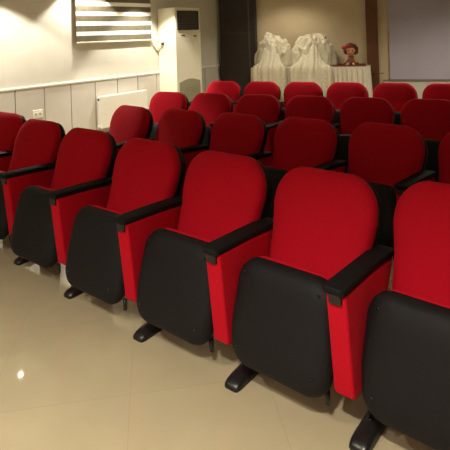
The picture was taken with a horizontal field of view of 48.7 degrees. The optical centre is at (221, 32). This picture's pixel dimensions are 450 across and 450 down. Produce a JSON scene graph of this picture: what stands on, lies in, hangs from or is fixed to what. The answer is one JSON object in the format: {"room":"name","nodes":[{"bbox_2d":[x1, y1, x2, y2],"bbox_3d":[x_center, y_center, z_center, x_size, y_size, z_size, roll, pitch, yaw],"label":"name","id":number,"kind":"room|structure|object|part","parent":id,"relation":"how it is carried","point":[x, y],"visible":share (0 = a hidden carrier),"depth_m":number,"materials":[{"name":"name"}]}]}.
{"room":"auditorium","nodes":[
{"label":"auditorium","id":0,"kind":"room"},
{"bbox_2d":[0,0,220,88],"bbox_3d":[-3.709,0.416,5.788,0.100,2.520,11.800,-2,0,39],"label":"wall","id":1,"kind":"structure","parent":0,"point":[38,46],"depth_m":7.43,"materials":[{"name":"beige paint"}]},
{"bbox_2d":[0,67,219,133],"bbox_3d":[-3.768,1.244,5.583,0.012,0.866,12.008,-2,0,39],"label":"wainscoting","id":2,"kind":"structure","parent":1,"relation":"attached to","point":[59,100],"depth_m":7.54,"materials":[{"name":"white wood"}]},
{"bbox_2d":[33,109,42,118],"bbox_3d":[-2.599,1.149,7.028,0.016,0.116,0.156,-2,0,39],"label":"wall socket","id":3,"kind":"object","parent":2,"relation":"attached to","point":[36,113],"visible":1,"depth_m":7.03,"materials":[{"name":"white plastic"}]},
{"bbox_2d":[0,65,219,91],"bbox_3d":[-3.645,0.798,5.748,0.030,0.040,11.580,-2,0,39],"label":"trim","id":4,"kind":"structure","parent":1,"relation":"attached to","point":[158,72],"depth_m":7.60,"materials":[{"name":"white paint"}]},
{"bbox_2d":[75,0,151,43],"bbox_3d":[-1.737,-0.379,8.137,0.090,1.055,1.565,-2,0,39],"label":"roller blind","id":5,"kind":"object","parent":1,"relation":"attached to","point":[97,21],"visible":1,"depth_m":8.07,"materials":[{"name":"white fabric"}]},
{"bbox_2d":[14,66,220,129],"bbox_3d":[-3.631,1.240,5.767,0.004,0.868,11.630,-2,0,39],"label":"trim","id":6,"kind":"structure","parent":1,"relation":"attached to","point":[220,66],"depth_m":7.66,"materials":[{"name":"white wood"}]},
{"bbox_2d":[97,90,147,128],"bbox_3d":[-1.625,1.244,8.173,0.105,0.504,1.022,-2,0,39],"label":"radiator","id":7,"kind":"object","parent":1,"relation":"attached to","point":[107,105],"visible":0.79,"depth_m":7.97,"materials":[{"name":"white metal"}]},
{"bbox_2d":[97,90,145,96],"bbox_3d":[-1.618,0.996,8.179,0.086,0.008,0.980,-2,0,39],"label":"grille","id":8,"kind":"object","parent":7,"relation":"attached to","point":[139,91],"depth_m":8.17,"materials":[{"name":"white metal"}]},
{"bbox_2d":[0,234,433,449],"bbox_3d":[1.397,1.543,3.982,10.270,0.080,15.299,-2,0,39],"label":"floor","id":9,"kind":"structure","parent":0,"point":[74,375],"depth_m":2.17,"materials":[{"name":"beige tile"}]},
{"bbox_2d":[0,112,25,171],"bbox_3d":[-2.041,1.171,4.300,0.731,0.899,0.596,-2,0,36],"label":"seat","id":10,"kind":"object","parent":9,"relation":"on","point":[10,123],"visible":0.37,"depth_m":4.29,"materials":[{"name":"red fabric"}]},
{"bbox_3d":[-1.843,1.223,4.100,0.083,0.422,0.457,-2,0,36],"label":"panel","id":11,"kind":"part","parent":10,"relation":"part of","materials":[{"name":"red fabric"}]},
{"bbox_3d":[-1.850,1.012,4.099,0.094,0.051,0.502,-2,0,36],"label":"armrest","id":12,"kind":"part","parent":10,"relation":"part of","materials":[{"name":"black plastic"}]},
{"bbox_2d":[0,112,22,151],"bbox_3d":[-1.985,1.037,4.401,0.534,0.636,0.275,-2,0,36],"label":"backrest cushion","id":13,"kind":"object","parent":10,"relation":"on","point":[10,123],"depth_m":4.31,"materials":[{"name":"red fabric"}]},
{"bbox_2d":[0,119,65,264],"bbox_3d":[-1.520,1.153,3.794,0.649,0.899,0.596,-2,0,37],"label":"seat","id":14,"kind":"object","parent":9,"relation":"on","point":[37,142],"visible":0.71,"depth_m":3.76,"materials":[{"name":"red fabric"}]},
{"bbox_3d":[-1.365,0.995,3.615,0.094,0.051,0.502,-2,0,37],"label":"armrest","id":15,"kind":"part","parent":14,"relation":"part of","materials":[{"name":"black plastic"}]},
{"bbox_3d":[-1.357,1.206,3.616,0.083,0.422,0.457,-2,0,37],"label":"panel","id":16,"kind":"part","parent":14,"relation":"part of","materials":[{"name":"red fabric"}]},
{"bbox_2d":[8,119,60,170],"bbox_3d":[-1.496,1.020,3.919,0.534,0.636,0.275,-2,0,37],"label":"backrest cushion","id":17,"kind":"object","parent":14,"relation":"on","point":[37,142],"depth_m":3.87,"materials":[{"name":"red fabric"}]},
{"bbox_2d":[11,127,116,298],"bbox_3d":[-1.021,1.136,3.331,0.649,0.899,0.596,-2,0,37],"label":"seat","id":18,"kind":"object","parent":9,"relation":"on","point":[44,217],"visible":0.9,"depth_m":3.20,"materials":[{"name":"red fabric"}]},
{"bbox_3d":[-0.868,0.978,3.151,0.094,0.051,0.502,-2,0,37],"label":"armrest","id":19,"kind":"part","parent":18,"relation":"part of","materials":[{"name":"black plastic"}]},
{"bbox_2d":[50,127,111,189],"bbox_3d":[-0.995,1.003,3.456,0.534,0.636,0.275,-2,0,37],"label":"backrest cushion","id":20,"kind":"object","parent":18,"relation":"on","point":[84,156],"depth_m":3.41,"materials":[{"name":"red fabric"}]},
{"bbox_3d":[-0.860,1.189,3.152,0.083,0.422,0.457,-2,0,37],"label":"panel","id":21,"kind":"part","parent":18,"relation":"part of","materials":[{"name":"red fabric"}]},
{"bbox_2d":[65,138,185,342],"bbox_3d":[-0.520,1.119,2.891,0.649,0.899,0.596,-2,0,38],"label":"seat","id":22,"kind":"object","parent":9,"relation":"on","point":[106,246],"visible":0.85,"depth_m":2.77,"materials":[{"name":"red fabric"}]},
{"bbox_2d":[92,205,122,213],"bbox_3d":[-0.653,1.213,2.818,0.460,0.397,0.159,-2,0,38],"label":"seat cushion","id":23,"kind":"object","parent":22,"relation":"on","point":[96,209],"depth_m":2.83,"materials":[{"name":"red fabric"}]},
{"bbox_2d":[107,138,180,212],"bbox_3d":[-0.492,0.986,3.016,0.534,0.636,0.275,-2,0,38],"label":"backrest cushion","id":24,"kind":"object","parent":22,"relation":"on","point":[146,171],"depth_m":2.97,"materials":[{"name":"red fabric"}]},
{"bbox_3d":[-0.369,0.961,2.709,0.094,0.051,0.502,-2,0,38],"label":"armrest","id":25,"kind":"part","parent":22,"relation":"part of","materials":[{"name":"black plastic"}]},
{"bbox_3d":[-0.361,1.172,2.710,0.083,0.422,0.457,-2,0,38],"label":"panel","id":26,"kind":"part","parent":22,"relation":"part of","materials":[{"name":"red fabric"}]},
{"bbox_2d":[107,105,154,175],"bbox_3d":[-0.992,1.152,4.711,0.743,0.864,0.587,-2,0,42],"label":"seat","id":27,"kind":"object","parent":9,"relation":"on","point":[128,122],"visible":0.3,"depth_m":4.74,"materials":[{"name":"red fabric"}]},
{"bbox_2d":[109,105,149,142],"bbox_3d":[-0.928,1.024,4.804,0.543,0.611,0.270,-2,0,42],"label":"backrest cushion","id":28,"kind":"object","parent":27,"relation":"on","point":[128,122],"depth_m":4.75,"materials":[{"name":"red fabric"}]},
{"bbox_3d":[-0.818,1.000,4.489,0.096,0.049,0.494,-2,0,42],"label":"armrest","id":29,"kind":"part","parent":27,"relation":"part of","materials":[{"name":"black plastic"}]},
{"bbox_2d":[149,92,188,138],"bbox_3d":[-0.716,1.150,5.896,0.726,0.851,0.578,-2,0,29],"label":"seat","id":30,"kind":"object","parent":9,"relation":"on","point":[160,102],"visible":0.24,"depth_m":5.98,"materials":[{"name":"red fabric"}]},
{"bbox_2d":[149,92,186,122],"bbox_3d":[-0.675,1.024,6.001,0.530,0.602,0.266,-2,0,29],"label":"backrest cushion","id":31,"kind":"object","parent":30,"relation":"on","point":[160,102],"depth_m":6.00,"materials":[{"name":"red fabric"}]},
{"bbox_2d":[150,7,201,109],"bbox_3d":[-0.806,0.568,8.967,0.456,2.020,0.866,-2,0,39],"label":"air conditioner","id":32,"kind":"object","parent":9,"relation":"on","point":[179,39],"visible":0.79,"depth_m":8.83,"materials":[{"name":"white plastic"}]},
{"bbox_3d":[-0.601,-0.225,8.902,0.012,0.344,0.560,-2,0,39],"label":"outlet frame","id":33,"kind":"part","parent":32,"relation":"part of","materials":[{"name":"black plastic"}]},
{"bbox_3d":[-0.555,1.155,8.909,0.009,0.670,0.550,-2,0,39],"label":"intake panel","id":34,"kind":"part","parent":32,"relation":"part of","materials":[{"name":"grey plastic"}]},
{"bbox_2d":[155,108,208,194],"bbox_3d":[-0.448,1.134,4.348,0.660,0.864,0.587,-2,0,42],"label":"seat","id":35,"kind":"object","parent":9,"relation":"on","point":[184,129],"visible":0.36,"depth_m":4.38,"materials":[{"name":"red fabric"}]},
{"bbox_2d":[155,108,202,147],"bbox_3d":[-0.415,1.006,4.469,0.543,0.611,0.270,-2,0,42],"label":"backrest cushion","id":36,"kind":"object","parent":35,"relation":"on","point":[181,128],"depth_m":4.41,"materials":[{"name":"red fabric"}]},
{"bbox_3d":[-0.298,1.185,4.155,0.084,0.406,0.450,-2,0,42],"label":"panel","id":37,"kind":"part","parent":35,"relation":"part of","materials":[{"name":"red fabric"}]},
{"bbox_3d":[-0.306,0.983,4.154,0.096,0.049,0.494,-2,0,42],"label":"armrest","id":38,"kind":"part","parent":35,"relation":"part of","materials":[{"name":"black plastic"}]},
{"bbox_2d":[136,150,273,392],"bbox_3d":[-0.048,1.107,2.522,0.649,0.890,0.596,-2,0,39],"label":"seat","id":39,"kind":"object","parent":9,"relation":"on","point":[189,274],"visible":0.88,"depth_m":2.40,"materials":[{"name":"red fabric"}]},
{"bbox_2d":[165,228,210,241],"bbox_3d":[-0.182,1.201,2.450,0.460,0.393,0.159,-2,0,39],"label":"seat cushion","id":40,"kind":"object","parent":39,"relation":"on","point":[171,235],"depth_m":2.44,"materials":[{"name":"red fabric"}]},
{"bbox_2d":[177,150,266,240],"bbox_3d":[-0.019,0.976,2.646,0.534,0.630,0.275,-2,0,39],"label":"backrest cushion","id":41,"kind":"object","parent":39,"relation":"on","point":[224,193],"depth_m":2.60,"materials":[{"name":"red fabric"}]},
{"bbox_3d":[0.101,0.951,2.338,0.094,0.050,0.502,-2,0,39],"label":"armrest","id":42,"kind":"part","parent":39,"relation":"part of","materials":[{"name":"black plastic"}]},
{"bbox_3d":[0.109,1.160,2.338,0.083,0.418,0.457,-2,0,39],"label":"panel","id":43,"kind":"part","parent":39,"relation":"part of","materials":[{"name":"red fabric"}]},
{"bbox_2d":[190,93,232,150],"bbox_3d":[-0.154,1.131,5.611,0.645,0.851,0.578,-2,0,29],"label":"seat","id":44,"kind":"object","parent":9,"relation":"on","point":[210,106],"visible":0.34,"depth_m":5.69,"materials":[{"name":"red fabric"}]},
{"bbox_2d":[190,93,230,125],"bbox_3d":[-0.148,1.006,5.736,0.530,0.602,0.266,-2,0,29],"label":"backrest cushion","id":45,"kind":"object","parent":44,"relation":"on","point":[210,105],"depth_m":5.71,"materials":[{"name":"red fabric"}]},
{"bbox_2d":[189,81,241,112],"bbox_3d":[-0.032,1.132,7.142,0.734,0.839,0.570,-2,0,27],"label":"seat","id":46,"kind":"object","parent":9,"relation":"on","point":[231,89],"visible":0.23,"depth_m":7.21,"materials":[{"name":"red fabric"}]},
{"bbox_2d":[207,81,239,100],"bbox_3d":[0.005,1.008,7.247,0.536,0.594,0.263,-2,0,27],"label":"backrest cushion","id":47,"kind":"object","parent":46,"relation":"on","point":[231,89],"depth_m":7.23,"materials":[{"name":"red fabric"}]},
{"bbox_2d":[183,112,271,187],"bbox_3d":[0.065,1.117,4.012,0.660,0.864,0.587,-2,0,42],"label":"seat","id":48,"kind":"object","parent":9,"relation":"on","point":[233,133],"visible":0.29,"depth_m":4.07,"materials":[{"name":"red fabric"}]},
{"bbox_2d":[209,112,263,155],"bbox_3d":[0.098,0.989,4.133,0.543,0.611,0.270,-2,0,42],"label":"backrest cushion","id":49,"kind":"object","parent":48,"relation":"on","point":[233,133],"depth_m":4.09,"materials":[{"name":"red fabric"}]},
{"bbox_3d":[0.207,0.965,3.818,0.096,0.049,0.494,-2,0,42],"label":"armrest","id":50,"kind":"part","parent":48,"relation":"part of","materials":[{"name":"black plastic"}]},
{"bbox_3d":[0.215,1.168,3.819,0.084,0.406,0.450,-2,0,42],"label":"panel","id":51,"kind":"part","parent":48,"relation":"part of","materials":[{"name":"red fabric"}]},
{"bbox_2d":[235,94,281,166],"bbox_3d":[0.372,1.113,5.345,0.645,0.851,0.578,-2,0,29],"label":"seat","id":52,"kind":"object","parent":9,"relation":"on","point":[268,108],"visible":0.43,"depth_m":5.41,"materials":[{"name":"red fabric"}]},
{"bbox_2d":[235,94,279,124],"bbox_3d":[0.378,0.988,5.470,0.530,0.602,0.266,-2,0,29],"label":"backrest cushion","id":53,"kind":"object","parent":52,"relation":"on","point":[266,107],"depth_m":5.44,"materials":[{"name":"red fabric"}]},
{"bbox_3d":[0.557,1.162,5.193,0.083,0.400,0.444,-2,0,29],"label":"panel","id":54,"kind":"part","parent":52,"relation":"part of","materials":[{"name":"red fabric"}]},
{"bbox_3d":[0.549,0.962,5.192,0.094,0.048,0.487,-2,0,29],"label":"armrest","id":55,"kind":"part","parent":52,"relation":"part of","materials":[{"name":"black plastic"}]},
{"bbox_2d":[244,81,283,107],"bbox_3d":[0.546,1.112,6.874,0.652,0.839,0.570,-2,0,27],"label":"seat","id":56,"kind":"object","parent":9,"relation":"on","point":[254,87],"visible":0.09,"depth_m":6.99,"materials":[{"name":"red fabric"}]},
{"bbox_2d":[244,81,279,98],"bbox_3d":[0.547,0.990,6.997,0.536,0.594,0.263,-2,0,27],"label":"backrest cushion","id":57,"kind":"object","parent":56,"relation":"on","point":[254,87],"depth_m":7.00,"materials":[{"name":"red fabric"}]},
{"bbox_2d":[280,82,322,120],"bbox_3d":[1.088,1.094,6.624,0.652,0.839,0.570,-2,0,27],"label":"seat","id":58,"kind":"object","parent":9,"relation":"on","point":[292,89],"visible":0.23,"depth_m":6.76,"materials":[{"name":"red fabric"}]},
{"bbox_2d":[284,82,321,107],"bbox_3d":[1.089,0.971,6.747,0.536,0.594,0.263,-2,0,27],"label":"backrest cushion","id":59,"kind":"object","parent":58,"relation":"on","point":[293,89],"depth_m":6.77,"materials":[{"name":"red fabric"}]},
{"bbox_2d":[265,117,346,217],"bbox_3d":[0.578,1.099,3.677,0.660,0.864,0.587,-2,0,42],"label":"seat","id":60,"kind":"object","parent":9,"relation":"on","point":[298,141],"visible":0.48,"depth_m":3.73,"materials":[{"name":"red fabric"}]},
{"bbox_2d":[271,117,336,169],"bbox_3d":[0.611,0.972,3.798,0.543,0.611,0.270,-2,0,42],"label":"backrest cushion","id":61,"kind":"object","parent":60,"relation":"on","point":[298,141],"depth_m":3.76,"materials":[{"name":"red fabric"}]},
{"bbox_3d":[0.720,0.948,3.483,0.096,0.049,0.494,-2,0,42],"label":"armrest","id":62,"kind":"part","parent":60,"relation":"part of","materials":[{"name":"black plastic"}]},
{"bbox_3d":[0.728,1.151,3.484,0.084,0.406,0.450,-2,0,42],"label":"panel","id":63,"kind":"part","parent":60,"relation":"part of","materials":[{"name":"red fabric"}]},
{"bbox_2d":[251,65,372,100],"bbox_3d":[1.666,1.062,9.334,2.267,0.864,0.641,-2,0,20],"label":"table","id":64,"kind":"object","parent":9,"relation":"on","point":[362,75],"visible":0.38,"depth_m":8.84,"materials":[{"name":"white fabric"}]},
{"bbox_2d":[252,32,291,98],"bbox_3d":[0.979,0.602,9.500,0.765,1.262,0.651,-2,0,17],"label":"heap","id":65,"kind":"object","parent":64,"relation":"on","point":[273,54],"visible":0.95,"depth_m":9.38,"materials":[{"name":"white fabric"}]},
{"bbox_2d":[290,33,336,96],"bbox_3d":[1.704,0.600,9.238,0.857,1.186,0.645,-2,0,20],"label":"heap","id":66,"kind":"object","parent":64,"relation":"on","point":[312,55],"visible":0.94,"depth_m":9.12,"materials":[{"name":"white fabric"}]},
{"bbox_2d":[332,63,365,66],"bbox_3d":[2.331,0.589,9.064,0.580,0.034,0.320,-2,0,20],"label":"tray","id":67,"kind":"object","parent":64,"relation":"on","point":[359,64],"visible":0.85,"depth_m":8.94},
{"bbox_2d":[342,43,358,64],"bbox_3d":[2.343,0.383,9.044,0.286,0.408,0.320,-2,0,20],"label":"doll","id":68,"kind":"object","parent":67,"relation":"on","point":[350,49],"visible":0.99,"depth_m":8.99,"materials":[{"name":"red fabric"}]},
{"bbox_2d":[232,166,393,449],"bbox_3d":[0.419,1.098,2.176,0.636,0.877,0.596,-2,0,40],"label":"seat","id":69,"kind":"object","parent":9,"relation":"on","point":[300,310],"visible":0.94,"depth_m":2.05,"materials":[{"name":"red fabric"}]},
{"bbox_2d":[260,256,328,279],"bbox_3d":[0.285,1.190,2.105,0.450,0.388,0.159,-2,0,40],"label":"seat cushion","id":70,"kind":"object","parent":69,"relation":"on","point":[270,268],"depth_m":2.09,"materials":[{"name":"red fabric"}]},
{"bbox_2d":[269,166,378,278],"bbox_3d":[0.450,0.968,2.299,0.522,0.620,0.275,-2,0,40],"label":"backrest cushion","id":71,"kind":"object","parent":69,"relation":"on","point":[324,221],"depth_m":2.25,"materials":[{"name":"red fabric"}]},
{"bbox_3d":[0.561,0.944,1.993,0.092,0.049,0.502,-2,0,40],"label":"armrest","id":72,"kind":"part","parent":69,"relation":"part of","materials":[{"name":"black plastic"}]},
{"bbox_3d":[0.569,1.150,1.994,0.081,0.412,0.457,-2,0,40],"label":"panel","id":73,"kind":"part","parent":69,"relation":"part of","materials":[{"name":"red fabric"}]},
{"bbox_2d":[285,95,340,133],"bbox_3d":[0.899,1.095,5.080,0.645,0.851,0.578,-2,0,29],"label":"seat","id":74,"kind":"object","parent":9,"relation":"on","point":[303,106],"visible":0.31,"depth_m":5.19,"materials":[{"name":"red fabric"}]},
{"bbox_2d":[285,95,333,123],"bbox_3d":[0.905,0.970,5.204,0.530,0.602,0.266,-2,0,29],"label":"backrest cushion","id":75,"kind":"object","parent":74,"relation":"on","point":[303,106],"depth_m":5.19,"materials":[{"name":"red fabric"}]},
{"bbox_3d":[1.076,0.944,4.927,0.094,0.048,0.487,-2,0,29],"label":"armrest","id":76,"kind":"part","parent":74,"relation":"part of","materials":[{"name":"black plastic"}]},
{"bbox_2d":[326,82,368,134],"bbox_3d":[1.630,1.075,6.374,0.652,0.839,0.570,-2,0,27],"label":"seat","id":77,"kind":"object","parent":9,"relation":"on","point":[337,92],"visible":0.25,"depth_m":6.49,"materials":[{"name":"red fabric"}]},
{"bbox_2d":[326,82,367,109],"bbox_3d":[1.631,0.953,6.497,0.536,0.594,0.263,-2,0,27],"label":"backrest cushion","id":78,"kind":"object","parent":77,"relation":"on","point":[337,92],"depth_m":6.50,"materials":[{"name":"red fabric"}]},
{"bbox_2d":[337,97,394,172],"bbox_3d":[1.425,1.077,4.814,0.645,0.851,0.578,-2,0,29],"label":"seat","id":79,"kind":"object","parent":9,"relation":"on","point":[354,111],"visible":0.4,"depth_m":4.92,"materials":[{"name":"red fabric"}]},
{"bbox_2d":[340,97,393,133],"bbox_3d":[1.431,0.952,4.939,0.530,0.602,0.266,-2,0,29],"label":"backrest cushion","id":80,"kind":"object","parent":79,"relation":"on","point":[354,111],"depth_m":4.94,"materials":[{"name":"red fabric"}]},
{"bbox_2d":[347,122,436,261],"bbox_3d":[1.090,1.082,3.341,0.660,0.864,0.587,-2,0,42],"label":"seat","id":81,"kind":"object","parent":9,"relation":"on","point":[392,158],"visible":0.52,"depth_m":3.37,"materials":[{"name":"red fabric"}]},
{"bbox_2d":[347,122,424,185],"bbox_3d":[1.124,0.954,3.463,0.543,0.611,0.270,-2,0,42],"label":"backrest cushion","id":82,"kind":"object","parent":81,"relation":"on","point":[384,153],"depth_m":3.42,"materials":[{"name":"red fabric"}]},
{"bbox_3d":[1.240,1.133,3.148,0.084,0.406,0.450,-2,0,42],"label":"panel","id":83,"kind":"part","parent":81,"relation":"part of","materials":[{"name":"red fabric"}]},
{"bbox_3d":[1.233,0.930,3.148,0.096,0.049,0.494,-2,0,42],"label":"armrest","id":84,"kind":"part","parent":81,"relation":"part of","materials":[{"name":"black plastic"}]},
{"bbox_2d":[373,83,417,124],"bbox_3d":[2.172,1.057,6.124,0.653,0.839,0.570,-2,0,27],"label":"seat","id":85,"kind":"object","parent":9,"relation":"on","point":[397,95],"visible":0.16,"depth_m":6.22,"materials":[{"name":"red fabric"}]},
{"bbox_2d":[373,83,416,111],"bbox_3d":[2.172,0.934,6.247,0.536,0.594,0.263,-2,0,27],"label":"backrest cushion","id":86,"kind":"object","parent":85,"relation":"on","point":[397,94],"depth_m":6.23,"materials":[{"name":"red fabric"}]},
{"bbox_2d":[362,181,449,449],"bbox_3d":[0.893,1.075,1.837,0.633,0.890,0.596,-2,0,40],"label":"seat","id":87,"kind":"object","parent":9,"relation":"on","point":[406,353],"visible":1,"depth_m":1.78,"materials":[{"name":"red fabric"}]},
{"bbox_2d":[390,289,449,307],"bbox_3d":[0.758,1.169,1.767,0.449,0.393,0.159,-2,0,40],"label":"seat cushion","id":88,"kind":"object","parent":87,"relation":"on","point":[398,298],"depth_m":1.80,"materials":[{"name":"red fabric"}]},
{"bbox_2d":[392,181,449,304],"bbox_3d":[0.926,0.944,1.959,0.521,0.630,0.275,-2,0,40],"label":"backrest cushion","id":89,"kind":"object","parent":87,"relation":"on","point":[421,222],"depth_m":2.02,"materials":[{"name":"red fabric"}]},
{"bbox_2d":[400,98,449,181],"bbox_3d":[1.952,1.059,4.548,0.645,0.851,0.578,-2,0,29],"label":"seat","id":90,"kind":"object","parent":9,"relation":"on","point":[430,118],"visible":0.4,"depth_m":4.64,"materials":[{"name":"red fabric"}]},
{"bbox_2d":[400,98,449,139],"bbox_3d":[1.958,0.934,4.673,0.530,0.602,0.266,-2,0,29],"label":"backrest cushion","id":91,"kind":"object","parent":90,"relation":"on","point":[430,118],"depth_m":4.66,"materials":[{"name":"red fabric"}]},
{"bbox_2d":[422,83,449,100],"bbox_3d":[2.714,1.039,5.874,0.653,0.839,0.570,-2,0,27],"label":"seat","id":92,"kind":"object","parent":9,"relation":"on","point":[434,90],"visible":0.2,"depth_m":6.06,"materials":[{"name":"red fabric"}]},
{"bbox_2d":[438,132,449,183],"bbox_3d":[1.603,1.064,3.006,0.660,0.864,0.587,-2,0,42],"label":"seat","id":93,"kind":"object","parent":9,"relation":"on","point":[444,147],"visible":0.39,"depth_m":3.26,"materials":[{"name":"red fabric"}]},
{"bbox_2d":[256,0,427,85],"bbox_3d":[5.003,0.120,8.580,10.644,2.520,0.100,-2,0,20],"label":"wall","id":94,"kind":"structure","parent":0,"point":[343,22],"depth_m":9.56,"materials":[{"name":"beige paint"}]},
{"bbox_2d":[219,0,249,96],"bbox_3d":[0.283,0.281,10.134,0.605,2.520,0.160,-2,0,20],"label":"column","id":95,"kind":"structure","parent":94,"relation":"attached to","point":[233,14],"depth_m":10.05,"materials":[{"name":"brown wood"}]},
{"bbox_2d":[247,0,250,81],"bbox_3d":[0.587,0.270,10.033,0.035,2.520,0.145,-2,0,20],"label":"trim","id":96,"kind":"structure","parent":94,"relation":"attached to","point":[247,0],"depth_m":9.96,"materials":[{"name":"grey metal"}]},
{"bbox_2d":[249,0,257,67],"bbox_3d":[0.653,0.268,10.001,0.110,2.520,0.160,-2,0,20],"label":"trim","id":97,"kind":"structure","parent":94,"relation":"attached to","point":[252,3],"depth_m":9.93,"materials":[{"name":"brown wood"}]},
{"bbox_2d":[365,0,379,89],"bbox_3d":[2.813,0.195,9.259,0.210,2.520,0.100,-2,0,20],"label":"trim","id":98,"kind":"structure","parent":94,"relation":"attached to","point":[370,5],"depth_m":9.21,"materials":[{"name":"brown wood"}]},
{"bbox_2d":[384,81,449,98],"bbox_3d":[5.380,1.089,8.392,4.978,0.553,0.022,-2,0,20],"label":"trim","id":99,"kind":"structure","parent":94,"relation":"attached to","point":[419,86],"depth_m":9.02,"materials":[{"name":"white wood"}]},
{"bbox_2d":[388,0,449,80],"bbox_3d":[4.576,-0.144,8.621,3.270,1.956,0.096,-2,0,20],"label":"projection screen","id":100,"kind":"object","parent":94,"relation":"attached to","point":[419,30],"visible":1,"depth_m":8.99,"materials":[{"name":"grey fabric"}]}
]}

